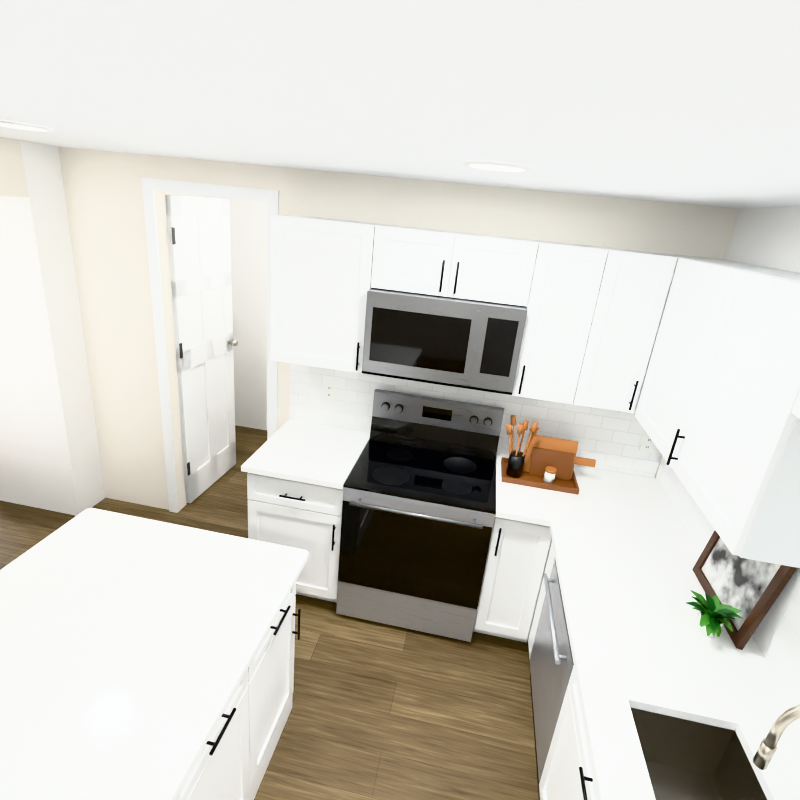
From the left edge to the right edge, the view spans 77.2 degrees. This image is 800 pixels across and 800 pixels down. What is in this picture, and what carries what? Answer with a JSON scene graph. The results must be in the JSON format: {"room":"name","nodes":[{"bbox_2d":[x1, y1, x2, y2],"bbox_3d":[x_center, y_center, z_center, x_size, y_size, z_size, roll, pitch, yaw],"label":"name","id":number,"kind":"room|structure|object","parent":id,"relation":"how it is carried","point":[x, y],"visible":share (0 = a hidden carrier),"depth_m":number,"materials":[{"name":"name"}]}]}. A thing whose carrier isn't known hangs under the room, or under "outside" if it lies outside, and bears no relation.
{"room":"kitchen","nodes":[
{"label":"kitchen","id":0,"kind":"room"},
{"bbox_2d":[0,137,28,196],"bbox_3d":[-2.849,-0.357,0.160,0.710,0.280,5.550,9,21,8],"label":"wall","id":1,"kind":"structure","parent":0,"point":[13,182],"depth_m":2.61,"materials":[{"name":"white paint"}]},
{"bbox_2d":[0,140,105,515],"bbox_3d":[-2.373,-0.485,3.508,0.710,2.330,0.900,9,21,8],"label":"wall block","id":2,"kind":"object","parent":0,"point":[49,454],"visible":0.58,"depth_m":3.13,"materials":[{"name":"white paint"}]},
{"bbox_2d":[165,192,204,196],"bbox_3d":[-1.921,-0.729,4.268,0.100,2.330,0.830,9,21,8],"label":"wall","id":3,"kind":"structure","parent":0,"point":[166,193],"depth_m":4.05,"materials":[{"name":"white paint"}]},
{"bbox_2d":[205,196,266,429],"bbox_3d":[-0.527,-0.693,4.538,2.770,2.330,0.100,9,21,8],"label":"wall","id":4,"kind":"structure","parent":0,"point":[248,232],"depth_m":4.59,"materials":[{"name":"white paint"}]},
{"bbox_2d":[0,425,538,799],"bbox_3d":[-2.678,1.431,1.829,7.770,0.100,7.500,9,21,8],"label":"floor","id":5,"kind":"structure","parent":0,"point":[380,711],"depth_m":2.39,"materials":[{"name":"brown wood"}]},
{"bbox_2d":[180,564,304,799],"bbox_3d":[-0.899,1.269,1.393,0.667,0.840,1.733,9,21,8],"label":"kitchen island","id":6,"kind":"object","parent":5,"relation":"on","point":[234,764],"depth_m":1.79,"materials":[{"name":"white wood"}]},
{"bbox_2d":[0,508,307,799],"bbox_3d":[-1.004,0.840,1.263,0.990,0.029,1.768,9,21,8],"label":"island countertop","id":7,"kind":"structure","parent":6,"relation":"on","point":[126,641],"depth_m":1.52,"materials":[{"name":"white stone"}]},
{"bbox_2d":[242,451,362,602],"bbox_3d":[-0.527,0.685,3.022,0.531,0.840,0.627,9,21,8],"label":"base cabinet","id":8,"kind":"object","parent":5,"relation":"on","point":[284,512],"depth_m":2.69,"materials":[{"name":"white wood"}]},
{"bbox_2d":[241,419,369,490],"bbox_3d":[-0.496,0.284,2.854,0.544,0.029,0.659,9,21,8],"label":"countertop","id":9,"kind":"structure","parent":8,"relation":"on","point":[321,455],"depth_m":2.76,"materials":[{"name":"white stone"}]},
{"bbox_2d":[336,389,503,641],"bbox_3d":[0.112,0.648,2.822,0.758,1.170,0.680,9,21,8],"label":"stove","id":10,"kind":"object","parent":5,"relation":"on","point":[418,511],"visible":1,"depth_m":2.66,"materials":[{"name":"silver metal"}]},
{"bbox_2d":[473,455,548,641],"bbox_3d":[0.633,0.861,2.864,0.309,0.840,0.627,9,21,8],"label":"base cabinet","id":11,"kind":"object","parent":5,"relation":"on","point":[515,559],"depth_m":2.56,"materials":[{"name":"white wood"}]},
{"bbox_2d":[494,453,696,546],"bbox_3d":[0.968,0.506,2.654,0.916,0.029,0.659,9,21,8],"label":"countertop","id":12,"kind":"structure","parent":11,"relation":"on","point":[607,500],"depth_m":2.53,"materials":[{"name":"white stone"}]},
{"bbox_2d":[501,457,578,494],"bbox_3d":[0.762,0.413,2.759,0.400,0.030,0.240,9,21,8],"label":"tray","id":13,"kind":"object","parent":12,"relation":"on","point":[571,486],"visible":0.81,"depth_m":2.67,"materials":[{"name":"brown wood"}]},
{"bbox_2d":[506,415,539,477],"bbox_3d":[0.639,0.254,2.692,0.176,0.334,0.098,9,21,8],"label":"utensil crock","id":14,"kind":"object","parent":13,"relation":"on","point":[516,459],"visible":0.98,"depth_m":2.68,"materials":[{"name":"black plastic"}]},
{"bbox_2d":[543,466,556,483],"bbox_3d":[0.805,0.406,2.693,0.058,0.082,0.057,9,21,8],"label":"jar","id":15,"kind":"object","parent":13,"relation":"on","point":[549,474],"visible":0.94,"depth_m":2.67,"materials":[{"name":"white ceramic"}]},
{"bbox_2d":[523,434,595,480],"bbox_3d":[0.881,0.323,2.748,0.370,0.209,0.084,9,21,8],"label":"cutting boards","id":16,"kind":"object","parent":13,"relation":"on","point":[544,452],"visible":0.93,"depth_m":2.74,"materials":[{"name":"brown wood"}]},
{"bbox_2d":[525,539,572,670],"bbox_3d":[1.006,1.054,2.456,0.626,0.840,0.121,9,21,8],"label":"base cabinet","id":17,"kind":"object","parent":5,"relation":"on","point":[537,603],"depth_m":2.51,"materials":[{"name":"white wood"}]},
{"bbox_2d":[530,560,573,799],"bbox_3d":[0.907,1.172,2.125,0.642,0.836,0.599,9,21,8],"label":"dishwasher","id":18,"kind":"object","parent":5,"relation":"on","point":[551,663],"visible":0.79,"depth_m":2.09,"materials":[{"name":"silver metal"}]},
{"bbox_2d":[539,671,588,799],"bbox_3d":[0.880,1.312,1.746,0.607,0.840,0.197,9,21,8],"label":"base cabinet","id":19,"kind":"object","parent":5,"relation":"on","point":[565,772],"depth_m":1.72,"materials":[{"name":"white wood"}]},
{"bbox_2d":[549,519,799,799],"bbox_3d":[0.845,0.997,1.336,0.659,0.029,2.154,9,21,8],"label":"countertop","id":20,"kind":"structure","parent":19,"relation":"on","point":[636,643],"depth_m":1.65,"materials":[{"name":"white stone"}]},
{"bbox_2d":[603,702,799,799],"bbox_3d":[0.784,1.127,1.322,0.334,0.212,0.484,9,21,8],"label":"sink","id":21,"kind":"object","parent":20,"relation":"in","point":[686,757],"depth_m":1.51,"materials":[{"name":"brown metal"}]},
{"bbox_2d":[686,590,741,637],"bbox_3d":[1.105,0.767,1.772,0.171,0.135,0.190,9,21,8],"label":"plant","id":22,"kind":"object","parent":20,"relation":"on","point":[713,613],"visible":1,"depth_m":1.76,"materials":[{"name":"green plant"}]},
{"bbox_2d":[692,530,796,649],"bbox_3d":[1.254,0.610,1.849,0.076,0.399,0.420,9,21,8],"label":"picture frame","id":23,"kind":"object","parent":20,"relation":"on","point":[750,589],"visible":0.54,"depth_m":1.79,"materials":[{"name":"brown wood"}]},
{"bbox_2d":[752,704,799,769],"bbox_3d":[0.974,0.862,1.162,0.235,0.366,0.111,9,21,8],"label":"faucet","id":24,"kind":"object","parent":20,"relation":"on","point":[764,753],"visible":1,"depth_m":1.18,"materials":[{"name":"silver metal"}]},
{"bbox_2d":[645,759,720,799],"bbox_3d":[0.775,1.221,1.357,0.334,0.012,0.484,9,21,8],"label":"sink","id":25,"kind":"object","parent":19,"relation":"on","point":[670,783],"depth_m":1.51,"materials":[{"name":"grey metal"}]},
{"bbox_2d":[581,771,596,799],"bbox_3d":[0.744,1.531,1.475,0.350,0.600,0.500,9,21,8],"label":"base cabinet","id":26,"kind":"object","parent":5,"relation":"on","point":[587,794],"depth_m":1.42,"materials":[{"name":"white wood"}]},
{"bbox_2d":[58,147,739,511],"bbox_3d":[-0.219,-0.104,3.072,3.740,2.330,0.100,9,21,8],"label":"wall","id":27,"kind":"structure","parent":0,"point":[103,190],"depth_m":2.87,"materials":[{"name":"white paint"}]},
{"bbox_2d":[165,195,237,502],"bbox_3d":[-1.367,-0.326,3.621,0.122,2.118,0.671,9,21,8],"label":"door","id":28,"kind":"structure","parent":27,"relation":"in","point":[199,249],"depth_m":3.54,"materials":[{"name":"white paint"}]},
{"bbox_2d":[142,178,278,512],"bbox_3d":[-1.159,-0.168,3.165,0.810,2.209,0.014,9,21,8],"label":"door frame","id":29,"kind":"structure","parent":27,"relation":"attached to","point":[150,186],"depth_m":3.01,"materials":[{"name":"white paint"}]},
{"bbox_2d":[271,215,374,373],"bbox_3d":[-0.384,-0.577,2.701,0.524,0.748,0.325,9,21,8],"label":"upper cabinet","id":30,"kind":"object","parent":27,"relation":"attached to","point":[323,269],"depth_m":2.55,"materials":[{"name":"white wood"}]},
{"bbox_2d":[371,223,542,310],"bbox_3d":[0.272,-0.691,2.534,0.767,0.296,0.325,9,21,8],"label":"upper cabinet","id":31,"kind":"object","parent":27,"relation":"attached to","point":[470,266],"depth_m":2.38,"materials":[{"name":"white wood"}]},
{"bbox_2d":[362,288,527,394],"bbox_3d":[0.230,-0.340,2.618,0.764,0.420,0.400,9,21,8],"label":"microwave","id":32,"kind":"object","parent":31,"relation":"attached to","point":[458,342],"visible":1,"depth_m":2.44,"materials":[{"name":"silver metal"}]},
{"bbox_2d":[289,363,661,477],"bbox_3d":[0.404,0.057,2.952,2.214,0.488,0.008,9,21,8],"label":"backsplash","id":33,"kind":"structure","parent":27,"relation":"attached to","point":[608,440],"depth_m":2.92,"materials":[{"name":"tile"}]},
{"bbox_2d":[323,382,334,400],"bbox_3d":[-0.432,-0.052,3.065,0.070,0.114,0.007,9,21,8],"label":"electrical outlet","id":34,"kind":"object","parent":33,"relation":"attached to","point":[329,390],"visible":1,"depth_m":3.06,"materials":[{"name":"white plastic"}]},
{"bbox_2d":[639,433,654,452],"bbox_3d":[1.398,0.244,2.822,0.070,0.114,0.007,9,21,8],"label":"electrical outlet","id":35,"kind":"object","parent":33,"relation":"attached to","point":[647,444],"visible":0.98,"depth_m":2.82,"materials":[{"name":"white plastic"}]},
{"bbox_2d":[512,241,614,404],"bbox_3d":[0.778,-0.401,2.542,0.305,0.748,0.325,9,21,8],"label":"upper cabinet","id":36,"kind":"object","parent":27,"relation":"attached to","point":[559,327],"depth_m":2.39,"materials":[{"name":"white wood"}]},
{"bbox_2d":[575,248,674,412],"bbox_3d":[1.082,-0.355,2.501,0.315,0.748,0.325,9,21,8],"label":"upper cabinet","id":37,"kind":"object","parent":27,"relation":"attached to","point":[635,287],"depth_m":2.35,"materials":[{"name":"white wood"}]},
{"bbox_2d":[0,0,799,208],"bbox_3d":[-2.453,-0.830,0.967,7.770,0.100,7.500,9,21,8],"label":"ceiling","id":38,"kind":"structure","parent":0,"point":[696,102],"depth_m":0.68,"materials":[{"name":"white paint"}]},
{"bbox_2d":[0,120,53,131],"bbox_3d":[-1.333,-0.956,1.745,0.210,0.008,0.210,9,21,8],"label":"recessed light","id":39,"kind":"object","parent":38,"relation":"in","point":[18,125],"visible":1,"depth_m":1.72,"materials":[{"name":"white paint"}]},
{"bbox_2d":[462,161,531,171],"bbox_3d":[0.294,-0.709,1.523,0.210,0.008,0.210,9,21,8],"label":"recessed light","id":40,"kind":"object","parent":38,"relation":"in","point":[498,166],"visible":1,"depth_m":1.48,"materials":[{"name":"white paint"}]},
{"bbox_2d":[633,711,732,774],"bbox_3d":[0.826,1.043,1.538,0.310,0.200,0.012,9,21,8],"label":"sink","id":41,"kind":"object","parent":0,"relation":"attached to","point":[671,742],"depth_m":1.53,"materials":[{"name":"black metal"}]},
{"bbox_2d":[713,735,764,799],"bbox_3d":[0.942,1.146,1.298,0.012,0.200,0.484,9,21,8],"label":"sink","id":42,"kind":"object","parent":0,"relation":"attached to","point":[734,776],"depth_m":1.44,"materials":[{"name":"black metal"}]},
{"bbox_2d":[724,206,799,272],"bbox_3d":[1.051,1.138,0.145,0.100,2.330,5.900,9,21,8],"label":"wall","id":43,"kind":"structure","parent":0,"point":[768,237],"depth_m":2.10,"materials":[{"name":"white paint"}]},
{"bbox_2d":[631,255,784,464],"bbox_3d":[1.293,-0.157,2.053,0.316,0.758,0.550,9,21,8],"label":"upper cabinet","id":44,"kind":"object","parent":43,"relation":"attached to","point":[692,363],"depth_m":2.09,"materials":[{"name":"white wood"}]},
{"bbox_2d":[655,455,799,705],"bbox_3d":[1.248,0.693,1.503,0.008,0.488,2.801,9,21,8],"label":"backsplash","id":45,"kind":"structure","parent":43,"relation":"attached to","point":[776,635],"depth_m":1.68,"materials":[{"name":"tile"}]},
{"bbox_2d":[667,263,799,567],"bbox_3d":[1.196,0.028,1.541,0.316,0.758,0.555,9,21,8],"label":"upper cabinet","id":46,"kind":"object","parent":43,"relation":"attached to","point":[732,451],"depth_m":1.49,"materials":[{"name":"white wood"}]},
{"bbox_2d":[779,359,799,430],"bbox_3d":[1.101,0.039,0.858,0.316,0.311,0.752,9,21,8],"label":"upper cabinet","id":47,"kind":"object","parent":43,"relation":"attached to","point":[790,410],"depth_m":1.29,"materials":[{"name":"white wood"}]}
]}

